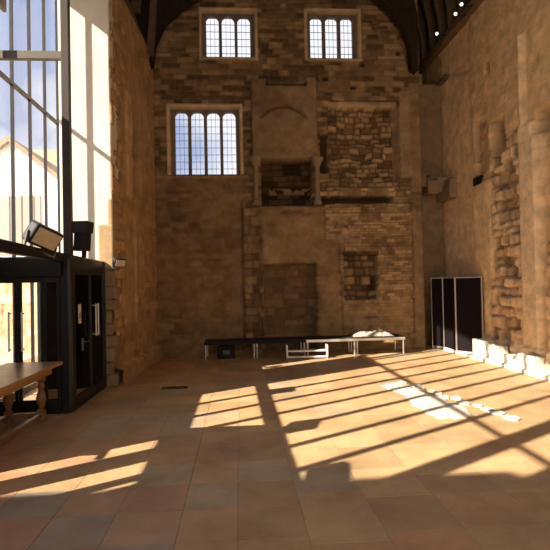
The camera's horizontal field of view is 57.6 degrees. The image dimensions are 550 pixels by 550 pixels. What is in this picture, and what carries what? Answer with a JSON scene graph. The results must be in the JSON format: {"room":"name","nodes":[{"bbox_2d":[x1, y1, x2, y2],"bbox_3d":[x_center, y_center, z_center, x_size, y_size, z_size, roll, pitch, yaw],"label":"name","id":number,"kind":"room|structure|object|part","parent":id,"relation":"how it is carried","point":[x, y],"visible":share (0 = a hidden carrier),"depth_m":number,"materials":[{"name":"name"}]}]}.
{"room":"historic interior","nodes":[
{"label":"historic interior","id":0,"kind":"room"},
{"bbox_2d":[58,0,162,385],"bbox_3d":[-4.068,-2.544,12.031,2.022,9.600,4.200,-1,-1,-4],"label":"wall","id":1,"kind":"structure","parent":0,"point":[112,88],"depth_m":10.35,"materials":[{"name":"stone"}]},
{"bbox_2d":[0,0,60,400],"bbox_3d":[-4.572,-2.630,5.438,0.200,9.600,12.600,-1,-1,-4],"label":"window","id":2,"kind":"structure","parent":1,"relation":"in","point":[3,7],"depth_m":9.97,"materials":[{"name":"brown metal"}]},
{"bbox_3d":[-4.839,-5.456,8.490,0.060,1.450,1.035,-1,-1,-4],"label":"boarded panel","id":3,"kind":"part","parent":2,"relation":"part of","materials":[{"name":"paint"}]},
{"bbox_3d":[-4.477,2.108,5.369,0.120,0.120,12.600,-1,-1,-4],"label":"sill rail","id":4,"kind":"part","parent":2,"relation":"part of","materials":[{"name":"grey paint"}]},
{"bbox_2d":[112,258,125,269],"bbox_3d":[-3.172,-0.208,9.881,0.442,0.247,0.316,-2,-1,36],"label":"floodlight","id":5,"kind":"object","parent":1,"relation":"attached to","point":[116,262],"visible":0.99,"depth_m":9.75,"materials":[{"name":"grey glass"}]},
{"bbox_2d":[124,0,142,35],"bbox_3d":[-3.288,-6.703,4.339,0.700,0.940,19.500,-1,-1,-4],"label":"trim","id":6,"kind":"structure","parent":1,"relation":"attached to","point":[127,2],"depth_m":12.11,"materials":[{"name":"brown wood"}]},
{"bbox_2d":[147,0,157,56],"bbox_3d":[-3.252,-7.840,13.534,0.460,3.813,0.200,-1,-1,-4],"label":"trim","id":7,"kind":"structure","parent":1,"relation":"attached to","point":[153,3],"depth_m":13.41,"materials":[{"name":"brown wood"}]},
{"bbox_2d":[0,344,549,549],"bbox_3d":[0.635,2.163,5.831,14.000,0.220,23.613,-1,-1,-4],"label":"floor","id":8,"kind":"structure","parent":0,"point":[429,448],"depth_m":5.62,"materials":[{"name":"stone"}]},
{"bbox_2d":[0,361,62,446],"bbox_3d":[-3.607,1.744,6.453,0.840,0.845,2.530,-1,-1,-4],"label":"table","id":9,"kind":"object","parent":8,"relation":"on","point":[13,376],"visible":1,"depth_m":7.16,"materials":[{"name":"brown wood"}]},
{"bbox_3d":[-3.953,1.838,7.415,0.144,0.700,0.144,-1,-1,-4],"label":"leg","id":10,"kind":"part","parent":9,"relation":"part of","materials":[{"name":"brown wood"}]},
{"bbox_3d":[-3.485,1.829,7.447,0.144,0.700,0.144,-1,-1,-4],"label":"leg","id":11,"kind":"part","parent":9,"relation":"part of","materials":[{"name":"brown wood"}]},
{"bbox_2d":[0,256,106,415],"bbox_3d":[-3.943,0.968,8.811,1.469,2.480,2.083,-1,-1,-4],"label":"draught lobby","id":12,"kind":"object","parent":8,"relation":"on","point":[71,306],"visible":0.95,"depth_m":7.90,"materials":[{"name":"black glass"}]},
{"bbox_3d":[-4.314,1.096,7.853,0.550,2.090,0.050,-1,-1,-4],"label":"door","id":13,"kind":"part","parent":12,"relation":"part of","materials":[{"name":"clear glass"}]},
{"bbox_3d":[-4.138,0.887,7.796,0.028,0.620,0.083,-1,-1,-4],"label":"handle","id":14,"kind":"part","parent":12,"relation":"part of","materials":[{"name":"metal"}]},
{"bbox_3d":[-3.939,0.883,7.810,0.028,0.620,0.083,-1,-1,-4],"label":"handle","id":15,"kind":"part","parent":12,"relation":"part of","materials":[{"name":"metal"}]},
{"bbox_3d":[-3.835,1.087,7.886,0.390,2.090,0.050,-1,-1,-4],"label":"door","id":16,"kind":"part","parent":12,"relation":"part of","materials":[{"name":"clear glass"}]},
{"bbox_2d":[0,0,72,254],"bbox_3d":[-4.178,-3.333,8.685,1.205,6.115,0.120,-1,-1,-4],"label":"portal","id":17,"kind":"object","parent":12,"relation":"on","point":[64,55],"visible":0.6,"depth_m":8.65,"materials":[{"name":"black metal"}]},
{"bbox_3d":[-3.644,-3.343,8.722,0.135,6.115,0.120,-1,-1,-4],"label":"post","id":18,"kind":"part","parent":17,"relation":"part of","materials":[{"name":"grey metal"}]},
{"bbox_2d":[0,239,97,261],"bbox_3d":[-3.187,-0.356,5.608,0.120,0.302,8.622,-1,-1,-4],"label":"beam","id":19,"kind":"structure","parent":12,"relation":"attached to","point":[9,247],"depth_m":6.48,"materials":[{"name":"brown metal"}]},
{"bbox_2d":[22,220,63,257],"bbox_3d":[-3.232,-0.494,6.924,0.280,0.510,0.593,-1,-1,22],"label":"floodlight","id":20,"kind":"object","parent":19,"relation":"attached to","point":[38,234],"visible":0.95,"depth_m":6.84,"materials":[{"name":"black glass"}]},
{"bbox_2d":[73,221,93,257],"bbox_3d":[-3.440,-0.631,8.934,0.330,0.640,0.300,-1,-1,-4],"label":"floodlight","id":21,"kind":"object","parent":19,"relation":"on","point":[82,230],"visible":0.9,"depth_m":8.83,"materials":[{"name":"black metal"}]},
{"bbox_3d":[-4.011,-0.226,8.857,1.385,0.090,1.980,-1,-1,-4],"label":"roof panel","id":22,"kind":"part","parent":12,"relation":"part of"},
{"bbox_3d":[-3.295,0.991,8.527,0.008,2.020,0.780,-1,-1,-4],"label":"pane","id":23,"kind":"part","parent":12,"relation":"part of","materials":[{"name":"clear glass"}]},
{"bbox_3d":[-3.294,1.031,8.526,0.050,2.240,0.880,-1,-1,-4],"label":"door","id":24,"kind":"part","parent":12,"relation":"part of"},
{"bbox_3d":[-3.232,1.179,8.528,0.090,0.220,0.180,-1,-1,-4],"label":"lever handle","id":25,"kind":"part","parent":12,"relation":"part of","materials":[{"name":"grey paint"}]},
{"bbox_3d":[-3.268,0.808,9.053,0.084,0.580,0.027,-1,-1,-4],"label":"handle","id":26,"kind":"part","parent":12,"relation":"part of","materials":[{"name":"metal"}]},
{"bbox_3d":[-3.279,0.810,9.203,0.084,0.580,0.027,-1,-1,-4],"label":"handle","id":27,"kind":"part","parent":12,"relation":"part of","materials":[{"name":"metal"}]},
{"bbox_3d":[-3.355,1.044,9.394,0.050,2.240,0.840,-1,-1,-4],"label":"door","id":28,"kind":"part","parent":12,"relation":"part of","materials":[{"name":"black wood"}]},
{"bbox_3d":[-3.356,1.005,9.395,0.008,2.020,0.740,-1,-1,-4],"label":"pane","id":29,"kind":"part","parent":12,"relation":"part of","materials":[{"name":"clear glass"}]},
{"bbox_2d":[162,386,188,388],"bbox_3d":[-1.928,2.175,9.656,0.496,0.008,0.200,-1,-1,-4],"label":"floor grate","id":30,"kind":"object","parent":8,"relation":"on","point":[172,386],"visible":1,"depth_m":9.65,"materials":[{"name":"metal"}]},
{"bbox_2d":[218,345,234,358],"bbox_3d":[-1.298,2.057,13.366,0.440,0.330,0.310,-1,-1,-4],"label":"flight case","id":31,"kind":"object","parent":8,"relation":"on","point":[224,351],"visible":0.96,"depth_m":13.22,"materials":[{"name":"grey paint"}]},
{"bbox_3d":[-1.288,2.044,13.217,0.180,0.110,0.012,-1,-1,-4],"label":"panel","id":32,"kind":"part","parent":31,"relation":"part of","materials":[{"name":"grey paint"}]},
{"bbox_2d":[204,338,254,359],"bbox_3d":[-1.205,1.986,13.459,1.340,0.470,0.820,-1,-1,-4],"label":"deck","id":33,"kind":"object","parent":8,"relation":"on","point":[230,341],"visible":1,"depth_m":13.12,"materials":[{"name":"metal"}]},
{"bbox_3d":[-1.209,1.791,13.462,1.340,0.070,0.820,-1,-1,-4],"label":"edge frame","id":34,"kind":"part","parent":33,"relation":"part of","materials":[{"name":"black metal"}]},
{"bbox_3d":[-0.551,1.998,13.143,0.044,0.410,0.042,-1,-1,-4],"label":"leg","id":35,"kind":"part","parent":33,"relation":"part of","materials":[{"name":"metal"}]},
{"bbox_2d":[255,336,305,358],"bbox_3d":[0.128,1.962,13.592,1.340,0.470,0.820,-1,-1,-4],"label":"deck","id":36,"kind":"object","parent":8,"relation":"on","point":[297,339],"visible":0.89,"depth_m":13.25,"materials":[{"name":"metal"}]},
{"bbox_3d":[-0.474,1.998,13.189,0.044,0.410,0.042,-1,-1,-4],"label":"leg","id":37,"kind":"part","parent":36,"relation":"part of","materials":[{"name":"metal"}]},
{"bbox_3d":[0.124,1.766,13.595,1.340,0.070,0.820,-1,-1,-4],"label":"edge frame","id":38,"kind":"part","parent":36,"relation":"part of","materials":[{"name":"black metal"}]},
{"bbox_2d":[286,344,327,359],"bbox_3d":[0.831,1.994,13.019,1.076,0.360,0.240,-1,-1,-4],"label":"frame","id":39,"kind":"object","parent":8,"relation":"on","point":[326,345],"visible":1,"depth_m":12.93,"materials":[{"name":"white paint"}]},
{"bbox_3d":[0.841,2.112,12.913,1.040,0.040,0.030,-1,-1,-4],"label":"rail","id":40,"kind":"part","parent":39,"relation":"part of","materials":[{"name":"white metal"}]},
{"bbox_3d":[1.349,1.984,13.060,0.036,0.360,0.230,-1,-1,-4],"label":"frame","id":41,"kind":"part","parent":39,"relation":"part of","materials":[{"name":"white paint"}]},
{"bbox_2d":[303,335,355,355],"bbox_3d":[1.468,1.935,13.646,1.340,0.470,0.820,-1,-1,-4],"label":"deck","id":42,"kind":"object","parent":8,"relation":"on","point":[339,338],"visible":0.85,"depth_m":13.31,"materials":[{"name":"metal"}]},
{"bbox_3d":[1.464,1.740,13.649,1.340,0.070,0.820,-1,-1,-4],"label":"edge frame","id":43,"kind":"part","parent":42,"relation":"part of","materials":[{"name":"metal"}]},
{"bbox_2d":[350,334,404,355],"bbox_3d":[2.801,1.911,13.779,1.340,0.470,0.820,-1,-1,-4],"label":"deck","id":44,"kind":"object","parent":8,"relation":"on","point":[395,337],"visible":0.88,"depth_m":13.40,"materials":[{"name":"metal"}]},
{"bbox_2d":[352,330,393,336],"bbox_3d":[2.680,1.594,13.746,1.131,0.149,0.508,-1,-1,-4],"label":"sheet","id":45,"kind":"object","parent":44,"relation":"on","point":[375,333],"visible":1,"depth_m":13.57,"materials":[{"name":"fabric"}]},
{"bbox_3d":[2.797,1.716,13.782,1.340,0.070,0.820,-1,-1,-4],"label":"edge frame","id":46,"kind":"part","parent":44,"relation":"part of","materials":[{"name":"metal"}]},
{"bbox_2d":[431,276,483,352],"bbox_3d":[4.865,1.079,13.619,0.266,2.045,1.866,-1,-1,-22],"label":"display board","id":47,"kind":"object","parent":8,"relation":"on","point":[456,302],"visible":0.88,"depth_m":13.34,"materials":[{"name":"black fabric"}]},
{"bbox_3d":[4.658,1.071,14.318,0.022,1.950,0.384,-1,-1,-35],"label":"fabric panel","id":48,"kind":"part","parent":47,"relation":"part of","materials":[{"name":"black fabric"}]},
{"bbox_3d":[4.658,1.094,14.318,0.044,2.045,0.428,-1,-1,-35],"label":"edge frame","id":49,"kind":"part","parent":47,"relation":"part of","materials":[{"name":"metal"}]},
{"bbox_3d":[4.807,1.060,13.762,0.022,1.950,0.756,-1,-1,-5],"label":"fabric panel","id":50,"kind":"part","parent":47,"relation":"part of","materials":[{"name":"black fabric"}]},
{"bbox_3d":[4.807,1.083,13.762,0.032,2.045,0.788,-1,-1,-5],"label":"edge frame","id":51,"kind":"part","parent":47,"relation":"part of","materials":[{"name":"metal"}]},
{"bbox_3d":[5.079,1.045,13.090,0.022,1.950,0.720,0,-1,-40],"label":"fabric panel","id":52,"kind":"part","parent":47,"relation":"part of","materials":[{"name":"black fabric"}]},
{"bbox_3d":[5.080,1.067,13.089,0.045,2.045,0.765,0,-1,-40],"label":"edge frame","id":53,"kind":"part","parent":47,"relation":"part of","materials":[{"name":"metal"}]},
{"bbox_2d":[472,338,494,356],"bbox_3d":[5.166,1.830,12.382,0.289,0.496,0.608,-1,-1,-7],"label":"stone block","id":54,"kind":"object","parent":8,"relation":"on","point":[480,346],"visible":0.56,"depth_m":12.28,"materials":[{"name":"stone"}]},
{"bbox_2d":[444,347,549,380],"bbox_3d":[5.291,2.018,10.726,0.624,0.106,6.726,-1,-1,-4],"label":"kerb","id":55,"kind":"object","parent":8,"relation":"on","point":[543,375],"visible":0.58,"depth_m":11.15,"materials":[{"name":"stone"}]},
{"bbox_2d":[500,353,516,362],"bbox_3d":[5.290,1.893,11.286,0.251,0.234,0.334,-1,-1,-33],"label":"stone block","id":56,"kind":"object","parent":55,"relation":"on","point":[505,358],"visible":0.65,"depth_m":11.23,"materials":[{"name":"stone"}]},
{"bbox_2d":[509,359,516,365],"bbox_3d":[5.264,1.928,10.980,0.234,0.155,0.190,-2,-1,29],"label":"stone block","id":57,"kind":"object","parent":55,"relation":"on","point":[512,362],"visible":0.57,"depth_m":10.93,"materials":[{"name":"stone"}]},
{"bbox_2d":[516,353,544,371],"bbox_3d":[5.366,1.829,10.492,0.295,0.335,0.583,-1,-1,-10],"label":"stone block","id":58,"kind":"object","parent":55,"relation":"on","point":[532,362],"visible":0.94,"depth_m":10.31,"materials":[{"name":"stone"}]},
{"bbox_2d":[488,343,507,360],"bbox_3d":[5.246,1.849,11.784,0.315,0.438,0.464,-1,-1,-1],"label":"stone block","id":59,"kind":"object","parent":8,"relation":"on","point":[495,351],"visible":0.66,"depth_m":11.58,"materials":[{"name":"stone"}]},
{"bbox_2d":[153,0,424,355],"bbox_3d":[0.322,-4.945,14.608,7.770,14.300,1.360,-1,-1,-4],"label":"wall","id":60,"kind":"structure","parent":0,"point":[318,232],"depth_m":14.28,"materials":[{"name":"stone"}]},
{"bbox_2d":[135,0,200,68],"bbox_3d":[-1.625,-7.867,13.918,4.600,4.400,0.300,-1,-1,-4],"label":"trim","id":61,"kind":"structure","parent":60,"relation":"attached to","point":[167,10],"depth_m":13.66,"materials":[{"name":"brown wood"}]},
{"bbox_2d":[171,110,239,174],"bbox_3d":[-1.994,-3.791,14.419,2.100,2.000,0.160,-1,-1,-4],"label":"window","id":62,"kind":"structure","parent":60,"relation":"in","point":[189,113],"depth_m":14.36,"materials":[{"name":"glass"}]},
{"bbox_2d":[202,14,253,56],"bbox_3d":[-1.357,-6.868,14.512,1.640,1.430,0.160,-1,-1,-4],"label":"window","id":63,"kind":"structure","parent":60,"relation":"in","point":[220,17],"depth_m":14.46,"materials":[{"name":"glass"}]},
{"bbox_2d":[307,14,356,57],"bbox_3d":[1.650,-6.950,14.723,1.630,1.440,0.160,-1,-1,-4],"label":"window","id":64,"kind":"structure","parent":60,"relation":"in","point":[352,18],"depth_m":14.68,"materials":[{"name":"glass"}]},
{"bbox_2d":[372,0,417,74],"bbox_3d":[2.345,-7.692,14.192,3.350,3.900,0.300,-1,-1,-4],"label":"trim","id":65,"kind":"structure","parent":60,"relation":"attached to","point":[403,13],"depth_m":14.14,"materials":[{"name":"brown wood"}]},
{"bbox_2d":[129,0,470,60],"bbox_3d":[1.249,-9.929,5.960,9.504,5.616,22.600,-1,-1,-4],"label":"ceiling","id":66,"kind":"structure","parent":0,"point":[433,15],"depth_m":15.86,"materials":[{"name":"brown wood"}]},
{"bbox_2d":[418,0,549,372],"bbox_3d":[5.562,-4.018,6.467,2.150,12.000,22.000,-1,-1,-4],"label":"wall","id":67,"kind":"structure","parent":0,"point":[484,100],"depth_m":12.30,"materials":[{"name":"stone"}]},
{"bbox_3d":[4.742,-2.706,14.890,1.040,0.959,1.059,-1,-1,-4],"label":"broken cornice","id":68,"kind":"part","parent":67,"relation":"part of","materials":[{"name":"brown stone"}]},
{"bbox_2d":[435,30,446,36],"bbox_3d":[4.826,-6.987,14.462,0.414,0.180,0.160,-1,-1,-4],"label":"spotlight","id":69,"kind":"object","parent":67,"relation":"attached to","point":[436,31],"visible":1,"depth_m":14.44,"materials":[{"name":"white"}]},
{"bbox_2d":[418,0,483,73],"bbox_3d":[5.892,-7.113,6.289,0.700,0.230,21.500,-1,-1,-4],"label":"trim","id":70,"kind":"structure","parent":67,"relation":"attached to","point":[458,24],"depth_m":14.39,"materials":[{"name":"brown wood"}]},
{"bbox_2d":[453,10,464,17],"bbox_3d":[4.915,-6.907,13.214,0.414,0.180,0.160,-1,-1,-4],"label":"spotlight","id":71,"kind":"object","parent":67,"relation":"attached to","point":[455,13],"visible":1,"depth_m":13.19,"materials":[{"name":"white"}]},
{"bbox_2d":[459,1,472,8],"bbox_3d":[4.922,-6.944,12.814,0.414,0.180,0.160,-1,-1,-4],"label":"spotlight","id":72,"kind":"object","parent":67,"relation":"attached to","point":[461,3],"visible":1,"depth_m":12.79,"materials":[{"name":"white"}]},
{"bbox_2d":[473,175,482,185],"bbox_3d":[5.295,-2.461,13.061,0.080,0.210,0.440,-1,-1,-4],"label":"bracket","id":73,"kind":"object","parent":67,"relation":"attached to","point":[477,180],"visible":1,"depth_m":13.01,"materials":[{"name":"black metal"}]},
{"label":"outside","id":74,"kind":"structure","parent":0,"visible":0},
{"bbox_2d":[0,354,37,364],"bbox_3d":[-32.792,2.949,7.693,55.550,0.240,100.000,-1,-1,-4],"label":"ground","id":75,"kind":"structure","parent":74,"point":[4,359],"depth_m":14.56,"materials":[{"name":"beige stone"}]},
{"bbox_2d":[0,283,37,354],"bbox_3d":[-9.592,1.120,15.580,8.000,3.000,0.550,-1,-1,-4],"label":"wall","id":76,"kind":"structure","parent":75,"relation":"on","point":[6,305],"depth_m":15.44,"materials":[{"name":"stone"}]},
{"bbox_2d":[0,135,57,256],"bbox_3d":[-11.490,-1.534,24.789,5.900,8.650,7.400,-1,-1,-4],"label":"gabled house","id":77,"kind":"structure","parent":75,"relation":"on","point":[21,152],"depth_m":21.34,"materials":[{"name":"white paint"}]},
{"bbox_3d":[-11.231,-2.115,21.287,2.450,2.500,0.080,-1,-1,-4],"label":"louvred panel","id":78,"kind":"part","parent":77,"relation":"part of","materials":[{"name":"white"}]},
{"bbox_2d":[32,150,56,165],"bbox_3d":[-15.077,-2.531,32.074,14.900,11.000,6.600,-1,-1,-4],"label":"house","id":79,"kind":"structure","parent":75,"relation":"on","point":[51,154],"depth_m":31.69,"materials":[{"name":"beige paint"}]}
]}

